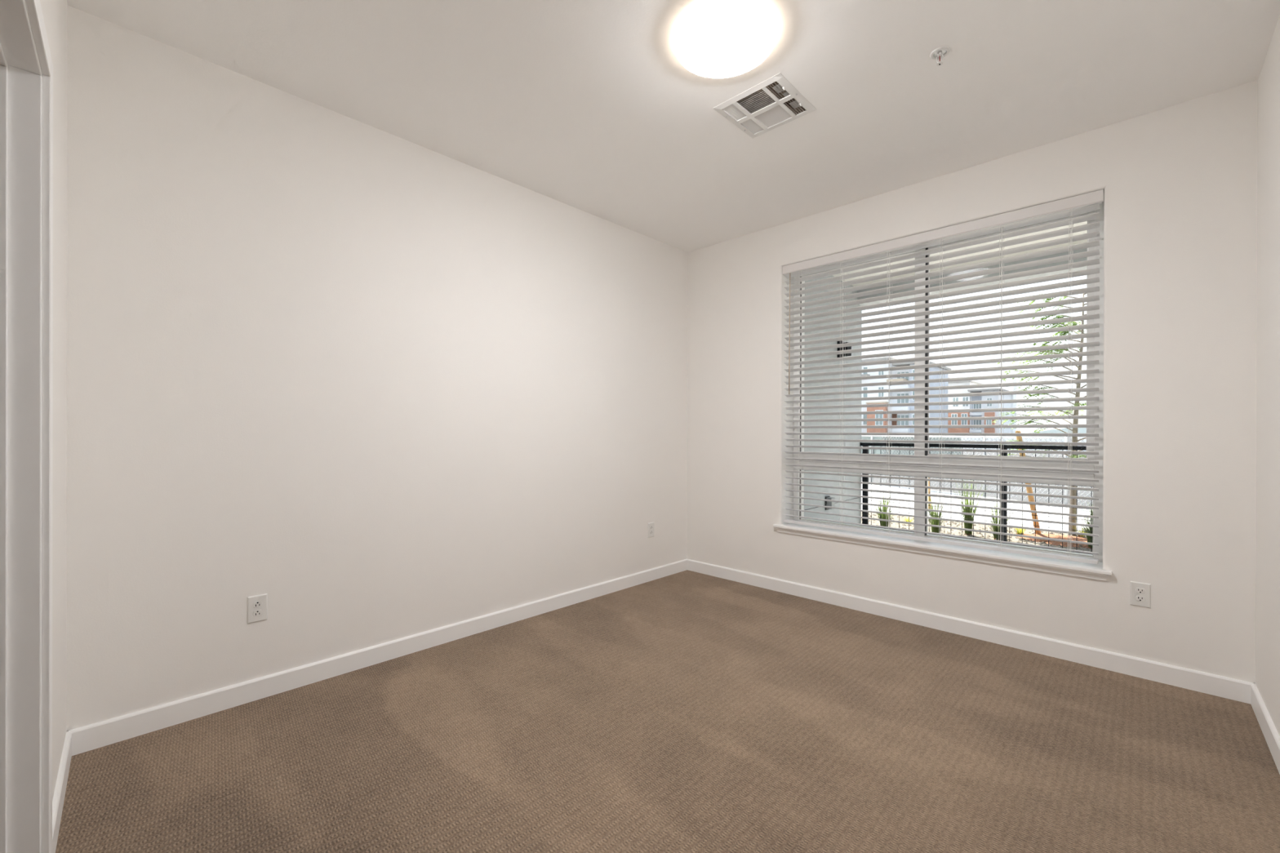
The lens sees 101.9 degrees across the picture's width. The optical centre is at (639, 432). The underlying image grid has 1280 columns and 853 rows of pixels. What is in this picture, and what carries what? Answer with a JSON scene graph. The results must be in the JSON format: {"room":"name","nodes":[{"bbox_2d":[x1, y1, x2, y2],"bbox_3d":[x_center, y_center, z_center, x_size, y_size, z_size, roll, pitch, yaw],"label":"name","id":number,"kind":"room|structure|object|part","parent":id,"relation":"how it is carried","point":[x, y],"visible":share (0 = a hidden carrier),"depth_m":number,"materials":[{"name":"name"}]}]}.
{"room":"empty bedroom","nodes":[
{"label":"empty bedroom","id":0,"kind":"room"},
{"bbox_2d":[40,0,67,799],"bbox_3d":[-1.008,-0.184,0.721,0.110,2.743,3.194,0,0,-45],"label":"wall","id":1,"kind":"structure","parent":0,"point":[55,12],"depth_m":1.69,"materials":[{"name":"white paint"}]},
{"bbox_2d":[0,0,53,852],"bbox_3d":[-1.267,0.108,0.989,0.134,2.158,0.962,0,0,-45],"label":"door frame","id":2,"kind":"structure","parent":1,"relation":"in","point":[26,64],"depth_m":1.30,"materials":[{"name":"white paint"}]},
{"bbox_3d":[-1.222,-0.941,1.029,0.016,0.060,0.842,0,0,-45],"label":"head casing","id":3,"kind":"part","parent":2,"relation":"part of","materials":[{"name":"white paint"}]},
{"bbox_3d":[-1.542,0.107,1.351,0.060,2.158,0.017,0,0,44],"label":"casing","id":4,"kind":"part","parent":2,"relation":"part of","materials":[{"name":"white paint"}]},
{"bbox_2d":[52,731,71,852],"bbox_3d":[-1.829,1.138,1.638,0.014,0.092,0.745,0,0,-45],"label":"baseboard","id":5,"kind":"structure","parent":1,"relation":"attached to","point":[59,796],"depth_m":1.62,"materials":[{"name":"white paint"}]},
{"bbox_2d":[66,4,688,731],"bbox_3d":[-0.877,-0.187,3.266,0.150,2.743,4.158,0,0,44],"label":"wall","id":6,"kind":"structure","parent":0,"point":[379,385],"depth_m":2.48,"materials":[{"name":"white paint"}]},
{"bbox_2d":[247,593,267,623],"bbox_3d":[-1.697,0.782,2.304,0.008,0.117,0.074,0,0,44],"label":"electrical outlet","id":7,"kind":"object","parent":6,"relation":"attached to","point":[257,606],"visible":1,"depth_m":2.30,"materials":[{"name":"white plastic"}]},
{"bbox_2d":[253,609,262,616],"bbox_3d":[-1.695,0.801,2.303,0.003,0.025,0.034,0,0,44],"label":"receptacle","id":8,"kind":"object","parent":7,"relation":"attached to","point":[255,612],"depth_m":2.30,"materials":[{"name":"white plastic"}]},
{"bbox_2d":[253,600,262,608],"bbox_3d":[-1.695,0.762,2.303,0.003,0.025,0.034,0,0,44],"label":"receptacle","id":9,"kind":"object","parent":7,"relation":"attached to","point":[256,604],"depth_m":2.30,"materials":[{"name":"white plastic"}]},
{"bbox_2d":[66,559,687,755],"bbox_3d":[-0.839,1.139,3.193,0.014,0.092,3.608,0,0,44],"label":"baseboard","id":10,"kind":"structure","parent":6,"relation":"attached to","point":[87,738],"depth_m":2.47,"materials":[{"name":"white paint"}]},
{"bbox_2d":[647,522,653,537],"bbox_3d":[0.090,0.781,4.161,0.008,0.117,0.074,0,0,44],"label":"electrical outlet","id":11,"kind":"object","parent":6,"relation":"attached to","point":[651,526],"visible":1,"depth_m":4.15,"materials":[{"name":"white plastic"}]},
{"bbox_2d":[55,569,1279,852],"bbox_3d":[0.225,1.290,2.008,3.491,0.200,3.878,0,0,44],"label":"floor","id":12,"kind":"structure","parent":0,"point":[686,711],"depth_m":1.94,"materials":[{"name":"carpet"}]},
{"bbox_2d":[66,0,1279,252],"bbox_3d":[0.330,-1.653,2.106,3.491,0.200,4.158,0,0,44],"label":"ceiling","id":13,"kind":"structure","parent":0,"point":[589,106],"depth_m":2.28,"materials":[{"name":"white paint"}]},
{"bbox_2d":[675,0,776,78],"bbox_3d":[0.333,-1.516,2.037,0.390,0.074,0.390,0,0,44],"label":"ceiling light","id":14,"kind":"object","parent":13,"relation":"attached to","point":[718,38],"visible":1,"depth_m":1.97,"materials":[{"name":"frosted white plastic"}]},
{"bbox_2d":[712,72,816,137],"bbox_3d":[0.600,-1.594,2.491,0.354,0.118,0.354,0,0,44],"label":"ceiling vent","id":15,"kind":"object","parent":13,"relation":"in","point":[773,103],"visible":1,"depth_m":2.52,"materials":[{"name":"white metal"}]},
{"bbox_3d":[0.651,-1.583,2.380,0.066,0.001,0.056,0,0,44],"label":"damper blade","id":16,"kind":"part","parent":15,"relation":"part of","materials":[{"name":"white metal"}]},
{"bbox_3d":[0.762,-1.583,2.496,0.066,0.001,0.056,0,0,44],"label":"damper blade","id":17,"kind":"part","parent":15,"relation":"part of","materials":[{"name":"white metal"}]},
{"bbox_2d":[929,46,950,66],"bbox_3d":[1.224,-1.526,2.122,0.072,0.050,0.072,0,0,44],"label":"sprinkler","id":18,"kind":"object","parent":13,"relation":"attached to","point":[940,52],"visible":1,"depth_m":2.12,"materials":[{"name":"white metal"}]},
{"bbox_2d":[933,49,946,57],"bbox_3d":[1.225,-1.550,2.122,0.046,0.001,0.046,0,0,44],"label":"cup","id":19,"kind":"object","parent":18,"relation":"on","point":[936,53],"depth_m":2.12,"materials":[{"name":"silver metal"}]},
{"bbox_2d":[804,275,862,525],"bbox_3d":[1.649,-0.226,5.378,0.360,2.890,2.390,0,0,44],"label":"wall","id":20,"kind":"structure","parent":0,"point":[848,519],"depth_m":5.51,"materials":[{"name":"paint"}]},
{"bbox_2d":[825,496,835,510],"bbox_3d":[1.985,0.740,5.421,0.070,0.140,0.100,0,0,44],"label":"outlet","id":21,"kind":"object","parent":20,"relation":"attached to","point":[827,503],"visible":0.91,"depth_m":5.40,"materials":[{"name":"grey plastic"}]},
{"bbox_2d":[804,497,860,510],"bbox_3d":[1.772,0.760,5.252,0.006,0.006,2.380,0,0,44],"label":"trim","id":22,"kind":"structure","parent":20,"relation":"attached to","point":[858,497],"depth_m":5.63,"materials":[{"name":"grey"}]},
{"bbox_2d":[837,340,851,357],"bbox_3d":[2.212,-0.900,5.622,0.110,0.200,0.120,0,0,44],"label":"wall sconce","id":23,"kind":"object","parent":20,"relation":"attached to","point":[838,342],"visible":0.41,"depth_m":5.60,"materials":[{"name":"black metal"}]},
{"bbox_2d":[857,248,1087,306],"bbox_3d":[4.179,-1.641,4.583,5.100,0.325,0.250,0,0,44],"label":"trim","id":24,"kind":"structure","parent":20,"relation":"attached to","point":[1084,268],"depth_m":5.16,"materials":[{"name":"paint"}]},
{"bbox_2d":[832,221,1087,286],"bbox_3d":[3.312,-1.734,3.682,5.100,0.140,2.250,0,0,44],"label":"ceiling","id":25,"kind":"structure","parent":0,"point":[1084,222],"depth_m":4.84,"materials":[{"name":"white paint"}]},
{"bbox_2d":[687,80,1257,683],"bbox_3d":[1.664,-0.180,3.497,3.191,2.743,0.300,0,0,44],"label":"wall","id":26,"kind":"structure","parent":0,"point":[1179,182],"depth_m":2.59,"materials":[{"name":"white paint"}]},
{"bbox_2d":[773,523,1111,580],"bbox_3d":[1.748,0.718,3.315,1.879,0.053,0.224,0,0,44],"label":"window sill","id":27,"kind":"structure","parent":26,"relation":"attached to","point":[1095,571],"depth_m":3.07,"materials":[{"name":"white paint"}]},
{"bbox_2d":[793,200,1104,562],"bbox_3d":[1.863,-0.273,3.423,1.794,1.930,0.101,0,0,44],"label":"window","id":28,"kind":"structure","parent":26,"relation":"in","point":[1100,421],"depth_m":3.21,"materials":[{"name":"white plastic"}]},
{"bbox_2d":[782,189,1103,564],"bbox_3d":[1.726,-0.280,3.278,1.786,1.913,0.070,0,0,44],"label":"window blind","id":29,"kind":"object","parent":28,"relation":"attached to","point":[1089,202],"visible":1,"depth_m":3.11,"materials":[{"name":"white plastic"}]},
{"bbox_3d":[1.185,-0.262,3.804,0.014,1.848,0.056,0,0,44],"label":"ladder cord","id":30,"kind":"part","parent":29,"relation":"part of","materials":[{"name":"white fabric"}]},
{"bbox_3d":[1.185,-0.262,3.804,0.001,1.848,0.001,0,0,-7],"label":"lift cord","id":31,"kind":"part","parent":29,"relation":"part of","materials":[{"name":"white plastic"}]},
{"bbox_3d":[1.402,-0.261,3.595,0.001,1.848,0.001,0,0,-7],"label":"lift cord","id":32,"kind":"part","parent":29,"relation":"part of","materials":[{"name":"white fabric"}]},
{"bbox_3d":[1.402,-0.261,3.595,0.014,1.848,0.056,0,0,44],"label":"ladder cord","id":33,"kind":"part","parent":29,"relation":"part of","materials":[{"name":"white fabric"}]},
{"bbox_3d":[1.623,-0.261,3.382,0.001,1.848,0.001,0,0,-7],"label":"lift cord","id":34,"kind":"part","parent":29,"relation":"part of","materials":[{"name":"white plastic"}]},
{"bbox_3d":[1.623,-0.261,3.382,0.014,1.848,0.056,0,0,44],"label":"ladder cord","id":35,"kind":"part","parent":29,"relation":"part of","materials":[{"name":"white fabric"}]},
{"bbox_3d":[1.723,0.664,3.285,1.765,0.020,0.050,0,0,44],"label":"rail","id":36,"kind":"part","parent":29,"relation":"part of","materials":[{"name":"white plastic"}]},
{"bbox_3d":[1.843,-0.260,3.171,0.001,1.848,0.001,0,0,-7],"label":"lift cord","id":37,"kind":"part","parent":29,"relation":"part of","materials":[{"name":"white fabric"}]},
{"bbox_3d":[1.843,-0.260,3.171,0.014,1.848,0.056,0,0,44],"label":"ladder cord","id":38,"kind":"part","parent":29,"relation":"part of","materials":[{"name":"white fabric"}]},
{"bbox_3d":[2.060,-0.259,2.962,0.014,1.848,0.056,0,0,44],"label":"ladder cord","id":39,"kind":"part","parent":29,"relation":"part of","materials":[{"name":"white fabric"}]},
{"bbox_3d":[2.060,-0.259,2.962,0.001,1.848,0.001,0,0,-7],"label":"lift cord","id":40,"kind":"part","parent":29,"relation":"part of","materials":[{"name":"white fabric"}]},
{"bbox_3d":[2.279,-0.258,2.751,0.001,1.848,0.001,0,0,-7],"label":"lift cord","id":41,"kind":"part","parent":29,"relation":"part of","materials":[{"name":"white fabric"}]},
{"bbox_3d":[2.279,-0.258,2.751,0.014,1.848,0.056,0,0,44],"label":"ladder cord","id":42,"kind":"part","parent":29,"relation":"part of","materials":[{"name":"white fabric"}]},
{"bbox_3d":[1.863,0.683,3.426,1.709,0.018,0.095,0,0,44],"label":"frame sill","id":43,"kind":"part","parent":28,"relation":"part of","materials":[{"name":"white plastic"}]},
{"bbox_3d":[2.182,-0.520,3.110,0.818,1.356,0.050,0,0,44],"label":"sash","id":44,"kind":"part","parent":28,"relation":"part of","materials":[{"name":"white plastic"}]},
{"bbox_2d":[687,559,1255,704],"bbox_3d":[1.552,1.145,3.386,3.191,0.092,0.014,0,0,44],"label":"baseboard","id":45,"kind":"structure","parent":26,"relation":"attached to","point":[1219,686],"depth_m":2.88,"materials":[{"name":"white paint"}]},
{"bbox_2d":[1129,581,1151,608],"bbox_3d":[2.441,0.792,2.534,0.074,0.117,0.008,0,0,44],"label":"electrical outlet","id":46,"kind":"object","parent":26,"relation":"attached to","point":[1140,593],"visible":1,"depth_m":2.53,"materials":[{"name":"white plastic"}]},
{"bbox_2d":[1135,595,1145,601],"bbox_3d":[2.439,0.811,2.532,0.034,0.025,0.003,0,0,44],"label":"receptacle","id":47,"kind":"object","parent":46,"relation":"attached to","point":[1138,598],"depth_m":2.53,"materials":[{"name":"white plastic"}]},
{"bbox_2d":[1135,587,1145,593],"bbox_3d":[2.439,0.772,2.532,0.034,0.025,0.003,0,0,44],"label":"receptacle","id":48,"kind":"object","parent":46,"relation":"attached to","point":[1138,590],"depth_m":2.53,"materials":[{"name":"white plastic"}]},
{"bbox_2d":[1255,14,1279,736],"bbox_3d":[1.530,-0.177,0.949,0.150,2.743,4.158,0,0,44],"label":"wall","id":49,"kind":"structure","parent":0,"point":[1268,333],"depth_m":2.07,"materials":[{"name":"white paint"}]},
{"bbox_2d":[1250,683,1279,774],"bbox_3d":[1.429,1.148,0.968,0.014,0.092,3.668,0,0,44],"label":"baseboard","id":50,"kind":"structure","parent":49,"relation":"attached to","point":[1272,737],"depth_m":2.02,"materials":[{"name":"white paint"}]},
{"bbox_3d":[3.390,1.321,3.776,5.100,0.190,2.500,0,0,44],"label":"floor","id":51,"kind":"structure","parent":0,"visible":0},
{"bbox_2d":[859,442,1093,554],"bbox_3d":[4.190,0.676,4.562,4.437,1.102,0.060,0,0,44],"label":"railing","id":52,"kind":"object","parent":51,"relation":"on","point":[1004,488],"visible":0.3,"depth_m":5.20,"materials":[{"name":"black metal"}]},
{"bbox_3d":[2.631,0.688,6.063,0.054,1.065,0.050,0,0,44],"label":"post","id":53,"kind":"part","parent":52,"relation":"part of","materials":[{"name":"black metal"}]},
{"bbox_3d":[4.192,0.143,4.561,4.437,0.037,0.060,0,0,44],"label":"rail","id":54,"kind":"part","parent":52,"relation":"part of","materials":[{"name":"black metal"}]},
{"bbox_3d":[4.189,1.100,4.563,4.437,0.043,0.040,0,0,44],"label":"rail","id":55,"kind":"part","parent":52,"relation":"part of","materials":[{"name":"black"}]},
{"bbox_3d":[3.594,0.692,5.136,0.054,1.065,0.050,0,0,44],"label":"post","id":56,"kind":"part","parent":52,"relation":"part of","materials":[{"name":"black metal"}]},
{"label":"outside","id":57,"kind":"structure","parent":0,"visible":0},
{"bbox_2d":[1027,427,1086,433],"bbox_3d":[116.571,0.071,106.435,60.000,4.594,8.000,0,0,44],"label":"hill","id":58,"kind":"structure","parent":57,"point":[1080,430],"depth_m":119.76,"materials":[{"name":"white"}]},
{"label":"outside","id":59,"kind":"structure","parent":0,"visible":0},
{"bbox_2d":[861,511,1101,562],"bbox_3d":[3.917,1.533,6.704,30.000,0.521,2.450,0,0,44],"label":"garden bed","id":60,"kind":"object","parent":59,"point":[948,523],"visible":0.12,"depth_m":6.66,"materials":[{"name":"beige gravel"}]},
{"bbox_2d":[868,486,906,526],"bbox_3d":[3.282,1.004,6.971,0.601,0.600,0.564,0,0,20],"label":"ornamental grass","id":61,"kind":"object","parent":60,"relation":"on","point":[883,523],"depth_m":6.92,"materials":[{"name":"green plant"}]},
{"bbox_2d":[899,517,914,522],"bbox_3d":[3.870,1.257,7.463,0.330,0.094,0.347,0,0,44],"label":"plant","id":62,"kind":"object","parent":60,"relation":"on","point":[905,519],"visible":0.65,"depth_m":7.49,"materials":[{"name":"yellow plant"}]},
{"bbox_2d":[928,492,951,533],"bbox_3d":[3.733,1.013,6.526,0.438,0.584,0.456,0,0,18],"label":"ornamental grass","id":63,"kind":"object","parent":60,"relation":"on","point":[934,522],"depth_m":6.48,"materials":[{"name":"green plant"}]},
{"bbox_2d":[949,479,989,535],"bbox_3d":[4.182,0.922,6.610,0.487,0.768,0.484,0,0,-26],"label":"ornamental grass","id":64,"kind":"object","parent":60,"relation":"on","point":[968,526],"depth_m":6.58,"materials":[{"name":"green plant"}]},
{"bbox_2d":[977,497,1022,540],"bbox_3d":[4.353,1.040,6.309,0.542,0.533,0.511,0,0,44],"label":"ornamental grass","id":65,"kind":"object","parent":60,"relation":"on","point":[994,527],"depth_m":6.30,"materials":[{"name":"green plant"}]},
{"bbox_2d":[1010,524,1027,534],"bbox_3d":[4.863,1.244,6.673,0.308,0.129,0.280,0,0,8],"label":"plant","id":66,"kind":"object","parent":60,"relation":"on","point":[1020,529],"visible":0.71,"depth_m":6.65,"materials":[{"name":"yellow plant"}]},
{"bbox_2d":[1015,430,1040,533],"bbox_3d":[4.992,0.657,6.677,0.059,1.369,0.295,0,0,-32],"label":"stake","id":67,"kind":"object","parent":60,"relation":"on","point":[1029,490],"visible":0.45,"depth_m":6.63,"materials":[{"name":"brown wood"}]},
{"bbox_2d":[991,293,1086,535],"bbox_3d":[5.328,-0.262,6.709,1.573,3.144,1.579,0,0,2],"label":"young tree","id":68,"kind":"object","parent":60,"relation":"on","point":[1073,492],"visible":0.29,"depth_m":6.66,"materials":[{"name":"green plant"}]},
{"bbox_2d":[1071,525,1088,537],"bbox_3d":[5.532,1.233,6.511,0.258,0.154,0.275,0,0,44],"label":"plant","id":69,"kind":"object","parent":60,"relation":"on","point":[1079,531],"visible":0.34,"depth_m":6.51,"materials":[{"name":"yellow plant"}]},
{"bbox_2d":[1070,502,1093,548],"bbox_3d":[5.114,1.041,5.854,0.502,0.538,0.499,0,0,10],"label":"ornamental grass","id":70,"kind":"object","parent":60,"relation":"on","point":[1087,529],"depth_m":5.87,"materials":[{"name":"green plant"}]},
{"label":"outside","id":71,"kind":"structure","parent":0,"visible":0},
{"bbox_2d":[861,448,1093,506],"bbox_3d":[57.703,1.927,64.028,120.000,1.075,154.750,0,0,44],"label":"ground","id":72,"kind":"structure","parent":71,"point":[875,479],"depth_m":12.27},
{"bbox_2d":[861,356,951,432],"bbox_3d":[34.401,-4.378,76.853,17.400,11.375,13.400,0,0,44],"label":"apartment building","id":73,"kind":"structure","parent":72,"relation":"on","point":[908,363],"depth_m":70.36,"materials":[{"name":"brick"}]},
{"bbox_3d":[31.189,-1.868,71.940,0.520,1.520,0.020,0,0,44],"label":"pane","id":74,"kind":"part","parent":73,"relation":"part of","materials":[{"name":"glass"}]},
{"bbox_3d":[31.199,-5.468,71.935,0.520,1.520,0.020,0,0,44],"label":"pane","id":75,"kind":"part","parent":73,"relation":"part of","materials":[{"name":"clear glass"}]},
{"bbox_3d":[31.993,-1.963,70.056,0.390,1.920,0.020,0,0,44],"label":"pane","id":76,"kind":"part","parent":73,"relation":"part of","materials":[{"name":"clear glass"}]},
{"bbox_3d":[32.339,-1.962,69.723,0.390,1.920,0.020,0,0,44],"label":"pane","id":77,"kind":"part","parent":73,"relation":"part of","materials":[{"name":"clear glass"}]},
{"bbox_3d":[34.653,-1.557,70.708,0.600,1.900,0.100,0,0,44],"label":"door","id":78,"kind":"part","parent":73,"relation":"part of","materials":[{"name":"brown"}]},
{"bbox_3d":[35.044,-4.405,70.315,0.413,1.620,0.020,0,0,44],"label":"pane","id":79,"kind":"part","parent":73,"relation":"part of","materials":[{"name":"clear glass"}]},
{"bbox_3d":[35.036,-1.505,70.319,0.413,1.620,0.020,0,0,44],"label":"pane","id":80,"kind":"part","parent":73,"relation":"part of","materials":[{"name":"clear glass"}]},
{"bbox_3d":[35.406,-4.404,69.966,0.413,1.620,0.020,0,0,44],"label":"pane","id":81,"kind":"part","parent":73,"relation":"part of","materials":[{"name":"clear glass"}]},
{"bbox_3d":[35.399,-1.504,69.969,0.413,1.620,0.020,0,0,44],"label":"pane","id":82,"kind":"part","parent":73,"relation":"part of","materials":[{"name":"clear glass"}]},
{"bbox_3d":[35.769,-4.402,69.617,0.413,1.620,0.020,0,0,44],"label":"pane","id":83,"kind":"part","parent":73,"relation":"part of","materials":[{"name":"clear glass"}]},
{"bbox_3d":[35.761,-1.502,69.621,0.413,1.620,0.020,0,0,44],"label":"pane","id":84,"kind":"part","parent":73,"relation":"part of","materials":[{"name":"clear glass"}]},
{"bbox_2d":[947,378,1016,436],"bbox_3d":[50.997,-3.515,81.697,11.600,9.725,14.600,0,0,44],"label":"apartment building","id":85,"kind":"structure","parent":72,"relation":"on","point":[1007,380],"depth_m":76.75,"materials":[{"name":"white"}]},
{"bbox_2d":[960,437,1086,451],"bbox_3d":[25.234,0.836,43.268,42.000,0.985,0.300,0,0,44],"label":"wall","id":86,"kind":"structure","parent":72,"relation":"on","point":[962,438],"depth_m":39.34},
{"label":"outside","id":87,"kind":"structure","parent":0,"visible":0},
{"bbox_2d":[861,484,1093,532],"bbox_3d":[-3.099,1.494,38.025,68.450,0.480,32.950,0,0,44],"label":"path","id":88,"kind":"structure","parent":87,"point":[1039,508],"depth_m":8.91,"materials":[{"name":"grey concrete"}]},
{"bbox_2d":[928,477,931,511],"bbox_3d":[4.815,0.954,8.686,0.068,0.766,0.144,0,0,-6],"label":"stake","id":89,"kind":"object","parent":88,"relation":"on","point":[928,477],"visible":0.09,"depth_m":8.65,"materials":[{"name":"brown wood"}]},
{"bbox_2d":[861,435,1093,506],"bbox_3d":[6.532,0.678,12.037,0.074,1.270,12.059,0,0,-20],"label":"fence","id":90,"kind":"object","parent":88,"relation":"on","point":[863,437],"visible":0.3,"depth_m":11.21,"materials":[{"name":"grey metal"}]},
{"bbox_3d":[6.003,0.675,13.441,0.060,1.270,0.059,0,0,-20],"label":"post","id":91,"kind":"part","parent":90,"relation":"part of","materials":[{"name":"grey"}]},
{"bbox_3d":[6.569,0.094,11.924,0.039,0.039,11.763,0,0,-20],"label":"rail","id":92,"kind":"part","parent":90,"relation":"part of","materials":[{"name":"grey metal"}]},
{"bbox_3d":[7.049,0.682,10.629,0.060,1.270,0.059,0,0,-20],"label":"post","id":93,"kind":"part","parent":90,"relation":"part of","materials":[{"name":"grey metal"}]},
{"bbox_3d":[7.572,0.685,9.223,0.060,1.270,0.059,0,0,-20],"label":"post","id":94,"kind":"part","parent":90,"relation":"part of","materials":[{"name":"grey"}]}
]}

